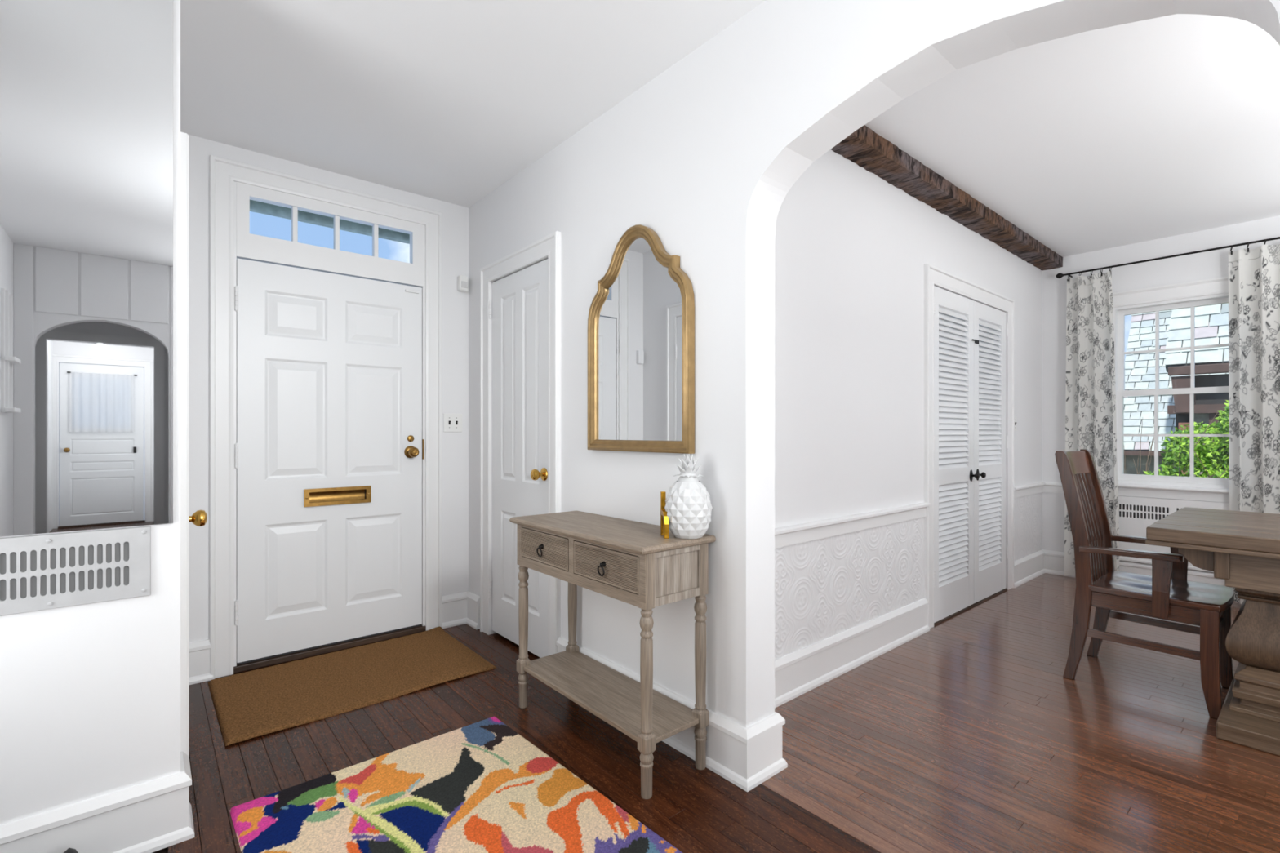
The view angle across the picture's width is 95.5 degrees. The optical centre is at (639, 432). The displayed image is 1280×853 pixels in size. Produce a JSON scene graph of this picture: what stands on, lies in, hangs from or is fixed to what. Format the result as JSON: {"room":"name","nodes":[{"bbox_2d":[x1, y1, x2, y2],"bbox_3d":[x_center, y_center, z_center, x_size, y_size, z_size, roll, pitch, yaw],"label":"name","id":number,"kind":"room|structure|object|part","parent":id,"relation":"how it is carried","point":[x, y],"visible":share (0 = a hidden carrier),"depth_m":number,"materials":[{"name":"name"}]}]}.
{"room":"entrance hall","nodes":[
{"label":"entrance hall","id":0,"kind":"room"},
{"bbox_2d":[0,0,180,825],"bbox_3d":[-1.795,-0.155,1.441,1.025,2.750,0.120,0,0,-40],"label":"wall","id":1,"kind":"structure","parent":0,"point":[90,694],"depth_m":1.62,"materials":[{"name":"white paint"}]},
{"bbox_2d":[0,525,151,615],"bbox_3d":[-1.676,0.370,1.456,0.690,0.200,0.012,0,0,-40],"label":"air vent","id":2,"kind":"object","parent":1,"relation":"in","point":[38,572],"visible":1,"depth_m":1.58,"materials":[{"name":"white metal"}]},
{"bbox_2d":[0,0,173,536],"bbox_3d":[-1.691,-0.567,1.446,0.826,1.666,0.006,0,0,-40],"label":"wall mirror","id":3,"kind":"object","parent":1,"relation":"attached to","point":[86,86],"visible":1,"depth_m":1.59,"materials":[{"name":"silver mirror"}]},
{"bbox_2d":[0,751,194,852],"bbox_3d":[-1.710,1.104,1.505,0.877,0.192,0.172,0,0,-40],"label":"baseboard","id":4,"kind":"structure","parent":1,"relation":"attached to","point":[156,815],"depth_m":1.62,"materials":[{"name":"white paint"}]},
{"bbox_2d":[188,134,468,642],"bbox_3d":[-2.026,-0.115,3.009,2.700,2.830,0.160,0,0,-40],"label":"wall","id":5,"kind":"structure","parent":0,"point":[455,218],"depth_m":3.18,"materials":[{"name":"white paint"}]},
{"bbox_2d":[189,639,213,684],"bbox_3d":[-2.148,1.104,2.779,0.168,0.192,0.032,0,0,-40],"label":"baseboard","id":6,"kind":"structure","parent":5,"relation":"attached to","point":[199,651],"depth_m":2.80,"materials":[{"name":"white paint"}]},
{"bbox_2d":[209,155,441,679],"bbox_3d":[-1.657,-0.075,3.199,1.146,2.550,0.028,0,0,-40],"label":"trim","id":7,"kind":"structure","parent":5,"relation":"attached to","point":[223,171],"depth_m":2.88,"materials":[{"name":"white paint"}]},
{"bbox_2d":[233,257,426,673],"bbox_3d":[-1.682,0.163,3.229,1.010,2.075,0.189,0,0,-40],"label":"door","id":8,"kind":"structure","parent":5,"relation":"in","point":[329,451],"depth_m":3.18,"materials":[{"name":"white paint"}]},
{"bbox_3d":[-1.822,-0.618,3.088,0.290,0.235,0.010,0,0,-40],"label":"panel","id":9,"kind":"part","parent":8,"relation":"part of","materials":[{"name":"white paint"}]},
{"bbox_3d":[-1.822,-0.070,3.088,0.290,0.630,0.010,0,0,-40],"label":"panel","id":10,"kind":"part","parent":8,"relation":"part of","materials":[{"name":"white paint"}]},
{"bbox_3d":[-1.822,0.720,3.088,0.290,0.490,0.010,0,0,-40],"label":"panel","id":11,"kind":"part","parent":8,"relation":"part of","materials":[{"name":"white paint"}]},
{"bbox_3d":[-1.700,1.184,3.251,0.960,0.032,0.132,0,0,-40],"label":"kick sill","id":12,"kind":"part","parent":8,"relation":"part of","materials":[{"name":"brown wood"}]},
{"bbox_3d":[-1.664,0.349,3.208,0.334,0.094,0.016,0,0,-40],"label":"slot frame","id":13,"kind":"part","parent":8,"relation":"part of","materials":[{"name":"gold metal"}]},
{"bbox_3d":[-1.526,-0.618,3.340,0.308,0.235,0.010,0,0,-40],"label":"panel","id":14,"kind":"part","parent":8,"relation":"part of","materials":[{"name":"white paint"}]},
{"bbox_3d":[-1.526,-0.070,3.340,0.308,0.630,0.010,0,0,-40],"label":"panel","id":15,"kind":"part","parent":8,"relation":"part of","materials":[{"name":"white paint"}]},
{"bbox_3d":[-1.526,0.720,3.340,0.308,0.490,0.010,0,0,-40],"label":"panel","id":16,"kind":"part","parent":8,"relation":"part of","materials":[{"name":"white paint"}]},
{"bbox_3d":[-1.342,0.115,3.436,0.061,0.061,0.065,0,0,-40],"label":"handle","id":17,"kind":"part","parent":8,"relation":"part of","materials":[{"name":"gold metal"}]},
{"bbox_3d":[-1.313,0.100,3.514,0.006,0.120,0.016,0,0,-40],"label":"strike plate","id":18,"kind":"part","parent":8,"relation":"part of","materials":[{"name":"gold metal"}]},
{"bbox_2d":[236,182,422,287],"bbox_3d":[-1.680,-1.071,3.227,0.928,0.375,0.054,0,0,-40],"label":"window","id":19,"kind":"structure","parent":5,"relation":"in","point":[250,246],"depth_m":3.17,"materials":[{"name":"white paint"}]},
{"bbox_2d":[249,200,409,244],"bbox_3d":[-1.850,-1.496,3.728,5.200,0.208,0.720,0,0,-40],"label":"eave","id":20,"kind":"object","parent":5,"relation":"attached to","point":[255,206],"visible":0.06,"depth_m":3.88},
{"bbox_2d":[443,413,462,431],"bbox_3d":[-1.164,-0.062,3.624,0.120,0.116,0.016,0,0,-40],"label":"light switch","id":21,"kind":"object","parent":5,"relation":"attached to","point":[451,422],"visible":1,"depth_m":3.62,"materials":[{"name":"white plastic"}]},
{"bbox_2d":[441,591,479,629],"bbox_3d":[-1.102,1.104,3.569,0.185,0.192,0.180,0,0,-40],"label":"baseboard","id":22,"kind":"structure","parent":5,"relation":"attached to","point":[460,608],"depth_m":3.61,"materials":[{"name":"white paint"}]},
{"bbox_2d":[457,275,468,292],"bbox_3d":[-1.111,-0.935,3.648,0.060,0.096,0.048,0,0,-40],"label":"sensor","id":23,"kind":"object","parent":5,"relation":"attached to","point":[462,281],"visible":1,"depth_m":3.63,"materials":[{"name":"white plastic"}]},
{"bbox_2d":[180,0,765,208],"bbox_3d":[-0.251,-1.530,0.806,2.660,0.200,5.795,0,0,-40],"label":"ceiling","id":24,"kind":"structure","parent":0,"point":[445,100],"depth_m":2.32,"materials":[{"name":"white paint"}]},
{"bbox_2d":[152,573,1279,852],"bbox_3d":[2.661,1.260,0.650,7.300,0.120,9.950,0,0,-40],"label":"floor","id":25,"kind":"structure","parent":0,"point":[968,735],"depth_m":2.20,"materials":[{"name":"brown wood"}]},
{"bbox_2d":[63,848,78,852],"bbox_3d":[-1.406,1.138,1.419,0.092,0.124,0.280,0,0,-40],"label":"shoe","id":26,"kind":"object","parent":25,"relation":"on","point":[69,850],"visible":1,"depth_m":1.50,"materials":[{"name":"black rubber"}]},
{"bbox_2d":[208,626,496,746],"bbox_3d":[-1.397,1.189,2.881,1.166,0.027,0.780,0,0,-40],"label":"doormat","id":27,"kind":"object","parent":25,"relation":"on","point":[250,704],"visible":1,"depth_m":2.78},
{"bbox_2d":[229,716,682,852],"bbox_3d":[-0.430,1.192,1.575,0.984,0.014,1.587,0,0,-40],"label":"rug","id":28,"kind":"object","parent":25,"relation":"on","point":[480,787],"visible":1,"depth_m":1.83,"materials":[{"name":"fabric"}]},
{"bbox_2d":[509,511,715,799],"bbox_3d":[-0.149,0.785,2.314,0.349,0.830,0.894,0,0,-40],"label":"console table","id":29,"kind":"object","parent":25,"relation":"on","point":[628,562],"visible":1,"depth_m":2.10,"materials":[{"name":"brown wood"}]},
{"bbox_3d":[-0.407,0.482,2.378,0.020,0.051,0.040,0,0,-40],"label":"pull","id":30,"kind":"part","parent":29,"relation":"part of","materials":[{"name":"black metal"}]},
{"bbox_3d":[-0.253,0.485,2.227,0.020,0.182,0.860,0,0,-40],"label":"frame","id":31,"kind":"part","parent":29,"relation":"part of","materials":[{"name":"brown wood"}]},
{"bbox_3d":[-0.135,0.482,2.056,0.020,0.051,0.040,0,0,-40],"label":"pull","id":32,"kind":"part","parent":29,"relation":"part of","materials":[{"name":"black metal"}]},
{"bbox_2d":[523,650,698,743],"bbox_3d":[-0.147,1.023,2.317,0.282,0.018,0.852,0,0,-40],"label":"shelf","id":33,"kind":"object","parent":29,"relation":"attached to","point":[608,694],"depth_m":2.25,"materials":[{"name":"brown wood"}]},
{"bbox_3d":[0.022,0.486,1.919,0.041,0.184,0.041,0,0,-40],"label":"corner post","id":34,"kind":"part","parent":29,"relation":"part of","materials":[{"name":"brown wood"}]},
{"bbox_2d":[660,491,669,538],"bbox_3d":[0.087,0.291,2.063,0.017,0.158,0.072,0,0,-9],"label":"ornament","id":35,"kind":"object","parent":29,"relation":"on","point":[664,525],"visible":1,"depth_m":2.08,"materials":[{"name":"metal"}]},
{"bbox_3d":[0.123,0.481,1.998,0.206,0.134,0.008,0,0,-40],"label":"panel","id":36,"kind":"part","parent":29,"relation":"part of","materials":[{"name":"brown wood"}]},
{"bbox_3d":[0.133,0.485,2.002,0.278,0.182,0.018,0,0,-40],"label":"frame","id":37,"kind":"part","parent":29,"relation":"part of","materials":[{"name":"brown wood"}]},
{"bbox_2d":[664,453,712,538],"bbox_3d":[0.172,0.222,2.070,0.170,0.295,0.169,0,0,-40],"label":"pineapple figurine","id":38,"kind":"object","parent":29,"relation":"on","point":[688,507],"visible":0.99,"depth_m":2.02,"materials":[{"name":"white ceramic"}]},
{"bbox_3d":[0.147,0.135,2.050,0.035,0.043,0.030,0,0,-40],"label":"crown","id":39,"kind":"part","parent":38,"relation":"part of","materials":[{"name":"white ceramic"}]},
{"bbox_3d":[0.157,0.121,2.056,0.028,0.058,0.030,0,0,-40],"label":"crown","id":40,"kind":"part","parent":38,"relation":"part of","materials":[{"name":"white ceramic"}]},
{"bbox_3d":[0.169,0.109,2.061,0.026,0.070,0.015,0,0,15],"label":"crown","id":41,"kind":"part","parent":38,"relation":"part of","materials":[{"name":"white ceramic"}]},
{"bbox_3d":[0.172,0.155,2.070,0.080,0.050,0.080,0,0,-40],"label":"lid","id":42,"kind":"part","parent":38,"relation":"part of","materials":[{"name":"white ceramic"}]},
{"bbox_3d":[0.172,0.135,2.043,0.032,0.043,0.034,0,0,-40],"label":"crown","id":43,"kind":"part","parent":38,"relation":"part of","materials":[{"name":"white ceramic"}]},
{"bbox_3d":[0.179,0.121,2.053,0.028,0.058,0.029,0,0,-40],"label":"crown","id":44,"kind":"part","parent":38,"relation":"part of","materials":[{"name":"white ceramic"}]},
{"bbox_3d":[0.195,0.135,2.049,0.030,0.043,0.036,0,0,-40],"label":"crown","id":45,"kind":"part","parent":38,"relation":"part of","materials":[{"name":"white ceramic"}]},
{"bbox_3d":[0.217,0.486,2.085,0.041,0.184,0.041,0,0,-40],"label":"corner post","id":46,"kind":"part","parent":29,"relation":"part of","materials":[{"name":"brown wood"}]},
{"bbox_2d":[1054,448,1234,719],"bbox_3d":[2.425,0.645,2.800,0.522,1.110,0.608,0,0,-40],"label":"armchair","id":47,"kind":"object","parent":25,"relation":"on","point":[1167,594],"visible":0.97,"depth_m":2.77,"materials":[{"name":"brown wood"}]},
{"bbox_3d":[2.111,0.645,2.829,0.032,1.110,0.148,0,0,-40],"label":"post","id":48,"kind":"part","parent":47,"relation":"part of","materials":[{"name":"brown wood"}]},
{"bbox_3d":[2.248,0.154,3.008,0.410,0.121,0.063,0,0,-40],"label":"crest rail","id":49,"kind":"part","parent":47,"relation":"part of","materials":[{"name":"brown wood"}]},
{"bbox_3d":[2.447,0.645,3.114,0.032,1.110,0.148,0,0,-40],"label":"post","id":50,"kind":"part","parent":47,"relation":"part of","materials":[{"name":"brown wood"}]},
{"bbox_3d":[2.593,0.552,2.960,0.058,0.041,0.367,0,0,-40],"label":"arm","id":51,"kind":"part","parent":47,"relation":"part of","materials":[{"name":"brown wood"}]},
{"bbox_3d":[2.239,0.552,2.660,0.058,0.041,0.367,0,0,-40],"label":"arm","id":52,"kind":"part","parent":47,"relation":"part of","materials":[{"name":"brown wood"}]},
{"bbox_3d":[2.283,0.792,2.634,0.020,0.072,0.378,0,0,-40],"label":"rail","id":53,"kind":"part","parent":47,"relation":"part of","materials":[{"name":"brown wood"}]},
{"bbox_3d":[2.470,0.740,2.747,0.493,0.031,0.468,0,0,-40],"label":"seat","id":54,"kind":"part","parent":47,"relation":"part of","materials":[{"name":"brown wood"}]},
{"bbox_3d":[2.418,0.975,2.460,0.044,0.450,0.067,0,0,-40],"label":"leg","id":55,"kind":"part","parent":47,"relation":"part of","materials":[{"name":"brown wood"}]},
{"bbox_3d":[2.761,0.975,2.750,0.044,0.450,0.067,0,0,-40],"label":"leg","id":56,"kind":"part","parent":47,"relation":"part of","materials":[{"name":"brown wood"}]},
{"bbox_2d":[1145,506,1279,755],"bbox_3d":[3.212,0.800,2.002,1.090,0.800,2.090,0,0,-40],"label":"dining table","id":57,"kind":"object","parent":25,"relation":"on","point":[1242,548],"visible":1,"depth_m":2.34,"materials":[{"name":"brown wood"}]},
{"bbox_3d":[2.384,0.534,2.379,0.062,0.120,0.046,0,0,-40],"label":"key post","id":58,"kind":"part","parent":57,"relation":"part of","materials":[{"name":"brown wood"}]},
{"bbox_3d":[2.850,1.044,2.429,0.740,0.179,0.490,0,0,-40],"label":"moulding","id":59,"kind":"part","parent":57,"relation":"part of","materials":[{"name":"brown wood"}]},
{"bbox_2d":[468,0,1279,727],"bbox_3d":[0.932,-0.175,1.436,0.160,2.750,6.385,0,0,-40],"label":"wall","id":60,"kind":"structure","parent":0,"point":[706,155],"depth_m":2.07,"materials":[{"name":"white paint"}]},
{"bbox_2d":[488,258,547,657],"bbox_3d":[-0.658,0.125,3.214,0.167,2.150,0.770,0,0,-40],"label":"door","id":61,"kind":"structure","parent":60,"relation":"in","point":[520,298],"depth_m":3.21,"materials":[{"name":"white paint"}]},
{"bbox_3d":[-0.747,-0.258,3.310,0.010,1.055,0.172,0,0,-40],"label":"panel","id":62,"kind":"part","parent":61,"relation":"part of","materials":[{"name":"white paint"}]},
{"bbox_3d":[-0.747,0.708,3.310,0.010,0.515,0.172,0,0,-40],"label":"panel","id":63,"kind":"part","parent":61,"relation":"part of","materials":[{"name":"white paint"}]},
{"bbox_3d":[-0.581,-0.258,3.115,0.010,1.055,0.176,0,0,-40],"label":"panel","id":64,"kind":"part","parent":61,"relation":"part of","materials":[{"name":"white paint"}]},
{"bbox_3d":[-0.581,0.708,3.115,0.010,0.515,0.176,0,0,-40],"label":"panel","id":65,"kind":"part","parent":61,"relation":"part of","materials":[{"name":"white paint"}]},
{"bbox_3d":[-0.525,0.215,2.979,0.065,0.058,0.058,0,0,-40],"label":"handle","id":66,"kind":"part","parent":61,"relation":"part of","materials":[{"name":"gold metal"}]},
{"bbox_2d":[480,231,560,655],"bbox_3d":[-0.681,0.103,3.194,0.028,2.193,0.861,0,0,-40],"label":"trim","id":67,"kind":"structure","parent":60,"relation":"attached to","point":[549,246],"depth_m":3.06,"materials":[{"name":"white paint"}]},
{"bbox_2d":[587,224,694,453],"bbox_3d":[-0.019,-0.388,2.406,0.035,0.931,0.652,0,0,-40],"label":"arched mirror","id":68,"kind":"object","parent":60,"relation":"attached to","point":[641,318],"visible":1,"depth_m":2.38,"materials":[{"name":"gold metal"}]},
{"bbox_2d":[774,149,1042,659],"bbox_3d":[1.899,-0.140,3.760,4.320,2.880,0.125,0,0,-40],"label":"wall","id":69,"kind":"structure","parent":0,"point":[852,247],"depth_m":3.06,"materials":[{"name":"white paint"}]},
{"bbox_2d":[555,598,929,791],"bbox_3d":[0.768,1.104,3.073,2.090,0.192,1.199,0,0,-40],"label":"baseboard","id":70,"kind":"structure","parent":69,"relation":"attached to","point":[747,757],"depth_m":2.58,"materials":[{"name":"white paint"}]},
{"bbox_2d":[774,502,930,548],"bbox_3d":[1.024,0.468,2.920,1.898,0.085,0.036,0,0,-40],"label":"trim","id":71,"kind":"structure","parent":69,"relation":"attached to","point":[813,531],"depth_m":2.93,"materials":[{"name":"white paint"}]},
{"bbox_2d":[924,263,1014,628],"bbox_3d":[2.315,0.086,4.020,1.508,2.227,0.028,0,0,-40],"label":"trim","id":72,"kind":"structure","parent":69,"relation":"attached to","point":[933,276],"depth_m":3.74,"materials":[{"name":"white paint"}]},
{"bbox_2d":[933,285,1007,626],"bbox_3d":[2.290,0.141,4.046,1.292,2.119,0.155,0,0,-40],"label":"door","id":73,"kind":"structure","parent":69,"relation":"in","point":[953,344],"depth_m":3.84,"materials":[{"name":"white paint"}]},
{"bbox_3d":[2.058,-0.863,3.838,0.480,0.110,0.033,0,0,-40],"label":"rail","id":74,"kind":"part","parent":73,"relation":"part of","materials":[{"name":"white paint"}]},
{"bbox_3d":[2.058,0.283,3.838,0.480,0.098,0.033,0,0,-40],"label":"rail","id":75,"kind":"part","parent":73,"relation":"part of","materials":[{"name":"white paint"}]},
{"bbox_3d":[2.058,1.083,3.838,0.480,0.210,0.033,0,0,-40],"label":"rail","id":76,"kind":"part","parent":73,"relation":"part of","materials":[{"name":"white paint"}]},
{"bbox_3d":[2.296,0.295,3.979,0.042,0.041,0.045,0,0,-40],"label":"handle","id":77,"kind":"part","parent":73,"relation":"part of","materials":[{"name":"black metal"}]},
{"bbox_2d":[972,300,1008,603],"bbox_3d":[2.550,0.135,4.221,0.678,2.106,0.085,0,0,-40],"label":"door","id":78,"kind":"structure","parent":69,"relation":"in","point":[990,442],"depth_m":4.25,"materials":[{"name":"white paint"}]},
{"bbox_3d":[2.384,0.295,4.054,0.042,0.041,0.045,0,0,-40],"label":"handle","id":79,"kind":"part","parent":78,"relation":"part of","materials":[{"name":"black metal"}]},
{"bbox_3d":[2.547,-0.863,4.252,0.452,0.110,0.033,0,0,-40],"label":"rail","id":80,"kind":"part","parent":78,"relation":"part of","materials":[{"name":"white paint"}]},
{"bbox_3d":[2.547,0.283,4.252,0.452,0.098,0.033,0,0,-40],"label":"rail","id":81,"kind":"part","parent":78,"relation":"part of","materials":[{"name":"white paint"}]},
{"bbox_3d":[2.547,1.083,4.252,0.452,0.210,0.033,0,0,-40],"label":"rail","id":82,"kind":"part","parent":78,"relation":"part of","materials":[{"name":"white paint"}]},
{"bbox_2d":[1014,416,1016,431],"bbox_3d":[2.948,-0.070,4.564,0.074,0.116,0.016,0,0,-40],"label":"light switch","id":83,"kind":"object","parent":69,"relation":"attached to","point":[1015,416],"visible":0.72,"depth_m":4.57,"materials":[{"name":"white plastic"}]},
{"bbox_2d":[1014,481,1063,497],"bbox_3d":[3.299,0.468,4.621,0.772,0.085,0.383,0,0,-40],"label":"trim","id":84,"kind":"structure","parent":69,"relation":"attached to","point":[1038,487],"depth_m":4.88,"materials":[{"name":"white paint"}]},
{"bbox_2d":[1014,549,1238,603],"bbox_3d":[4.074,1.104,3.705,0.772,0.192,2.783,0,0,-40],"label":"baseboard","id":85,"kind":"structure","parent":69,"relation":"attached to","point":[1027,568],"depth_m":4.66,"materials":[{"name":"white paint"}]},
{"bbox_2d":[865,13,1279,257],"bbox_3d":[3.301,-1.555,2.099,4.430,0.150,4.533,0,0,-40],"label":"ceiling","id":86,"kind":"structure","parent":0,"point":[1168,126],"depth_m":2.86,"materials":[{"name":"white paint"}]},
{"bbox_2d":[831,124,1062,270],"bbox_3d":[1.921,-1.440,3.603,4.190,0.091,0.151,0,0,-40],"label":"ceiling beam","id":87,"kind":"structure","parent":86,"relation":"attached to","point":[865,148],"depth_m":3.43,"materials":[{"name":"brown wood"}]},
{"bbox_2d":[1041,215,1279,552],"bbox_3d":[4.909,-0.180,3.442,0.160,2.800,4.503,0,0,-40],"label":"wall","id":88,"kind":"structure","parent":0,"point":[1214,264],"depth_m":4.72,"materials":[{"name":"white paint"}]},
{"bbox_2d":[1055,236,1279,278],"bbox_3d":[4.077,-1.305,4.201,0.128,0.044,1.776,0,0,-40],"label":"curtain rod","id":89,"kind":"object","parent":88,"relation":"attached to","point":[1058,275],"visible":1,"depth_m":4.31,"materials":[{"name":"black metal"}]},
{"bbox_2d":[1064,266,1119,576],"bbox_3d":[3.627,-0.066,4.670,0.069,2.492,0.355,0,0,-38],"label":"curtain","id":90,"kind":"object","parent":89,"relation":"hanging from","point":[1091,423],"visible":0.73,"depth_m":4.66,"materials":[{"name":"fabric"}]},
{"bbox_2d":[1228,239,1279,604],"bbox_3d":[4.332,-0.066,3.834,0.077,2.492,0.639,0,0,-40],"label":"curtain","id":91,"kind":"object","parent":89,"relation":"hanging from","point":[1254,274],"visible":0.77,"depth_m":4.00,"materials":[{"name":"fabric"}]},
{"bbox_2d":[1112,275,1229,502],"bbox_3d":[4.045,-0.306,4.406,0.210,1.612,1.020,0,0,-40],"label":"window","id":92,"kind":"structure","parent":88,"relation":"attached to","point":[1191,487],"depth_m":4.42,"materials":[{"name":"white paint"}]},
{"bbox_3d":[4.051,0.020,4.411,0.035,0.710,0.676,0,0,-40],"label":"sash frame","id":93,"kind":"part","parent":92,"relation":"part of","materials":[{"name":"white paint"}]},
{"bbox_3d":[4.082,-0.639,4.437,0.035,0.678,0.676,0,0,-40],"label":"sash frame","id":94,"kind":"part","parent":92,"relation":"part of","materials":[{"name":"white paint"}]},
{"bbox_2d":[1118,496,1229,572],"bbox_3d":[4.016,0.752,4.343,0.036,0.505,0.986,0,0,-40],"label":"radiator cover","id":95,"kind":"object","parent":88,"relation":"attached to","point":[1135,514],"visible":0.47,"depth_m":4.48,"materials":[{"name":"white metal"}]},
{"bbox_3d":[-1.887,-0.155,2.264,0.100,2.750,1.255,0,0,-40],"label":"wall","id":96,"kind":"structure","parent":0,"visible":0},
{"bbox_2d":[180,131,189,801],"bbox_3d":[-1.740,0.120,2.189,0.028,2.160,0.866,0,0,-40],"label":"trim","id":97,"kind":"structure","parent":96,"relation":"attached to","point":[184,137],"depth_m":1.86,"materials":[{"name":"white paint"}]},
{"bbox_2d":[189,510,207,526],"bbox_3d":[-1.721,0.160,2.210,0.083,2.040,0.678,0,0,-40],"label":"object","id":98,"kind":"structure","parent":96,"relation":"in","point":[199,517],"depth_m":1.99,"materials":[{"name":"gold metal"}]},
{"label":"outside","id":99,"kind":"structure","parent":0,"visible":0},
{"bbox_3d":[17.658,2.100,14.970,33.700,0.200,40.000,0,0,-40],"label":"ground","id":100,"kind":"structure","parent":99,"visible":0},
{"bbox_2d":[1124,417,1154,475],"bbox_3d":[6.308,0.879,7.648,0.691,2.247,0.674,0,0,-40],"label":"shrub","id":101,"kind":"object","parent":100,"relation":"on","point":[1150,450],"visible":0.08,"depth_m":7.40,"materials":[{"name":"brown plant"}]},
{"bbox_3d":[6.291,0.904,7.394,0.040,2.193,0.399,0,0,19],"label":"stem","id":102,"kind":"part","parent":101,"relation":"part of","materials":[{"name":"brown"}]},
{"bbox_3d":[6.562,0.887,7.603,0.361,2.230,0.227,0,0,-40],"label":"stem","id":103,"kind":"part","parent":101,"relation":"part of","materials":[{"name":"brown"}]},
{"bbox_2d":[1124,302,1228,478],"bbox_3d":[9.534,-0.453,9.876,2.243,4.906,5.333,0,0,31],"label":"house","id":104,"kind":"structure","parent":100,"relation":"on","point":[1211,322],"depth_m":10.48,"materials":[{"name":"grey"}]},
{"bbox_3d":[8.124,0.362,8.213,0.150,1.276,0.109,0,0,-40],"label":"post","id":105,"kind":"part","parent":104,"relation":"part of","materials":[{"name":"green plant"}]},
{"bbox_2d":[1133,400,1229,478],"bbox_3d":[6.032,0.764,5.699,1.478,2.479,2.174,0,0,-40],"label":"hedge","id":106,"kind":"object","parent":100,"relation":"on","point":[1210,458],"visible":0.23,"depth_m":5.91,"materials":[{"name":"green plant"}]},
{"bbox_3d":[5.562,0.900,5.675,0.109,2.203,0.221,0,0,-24],"label":"stem","id":107,"kind":"part","parent":106,"relation":"part of","materials":[{"name":"green plant"}]}
]}

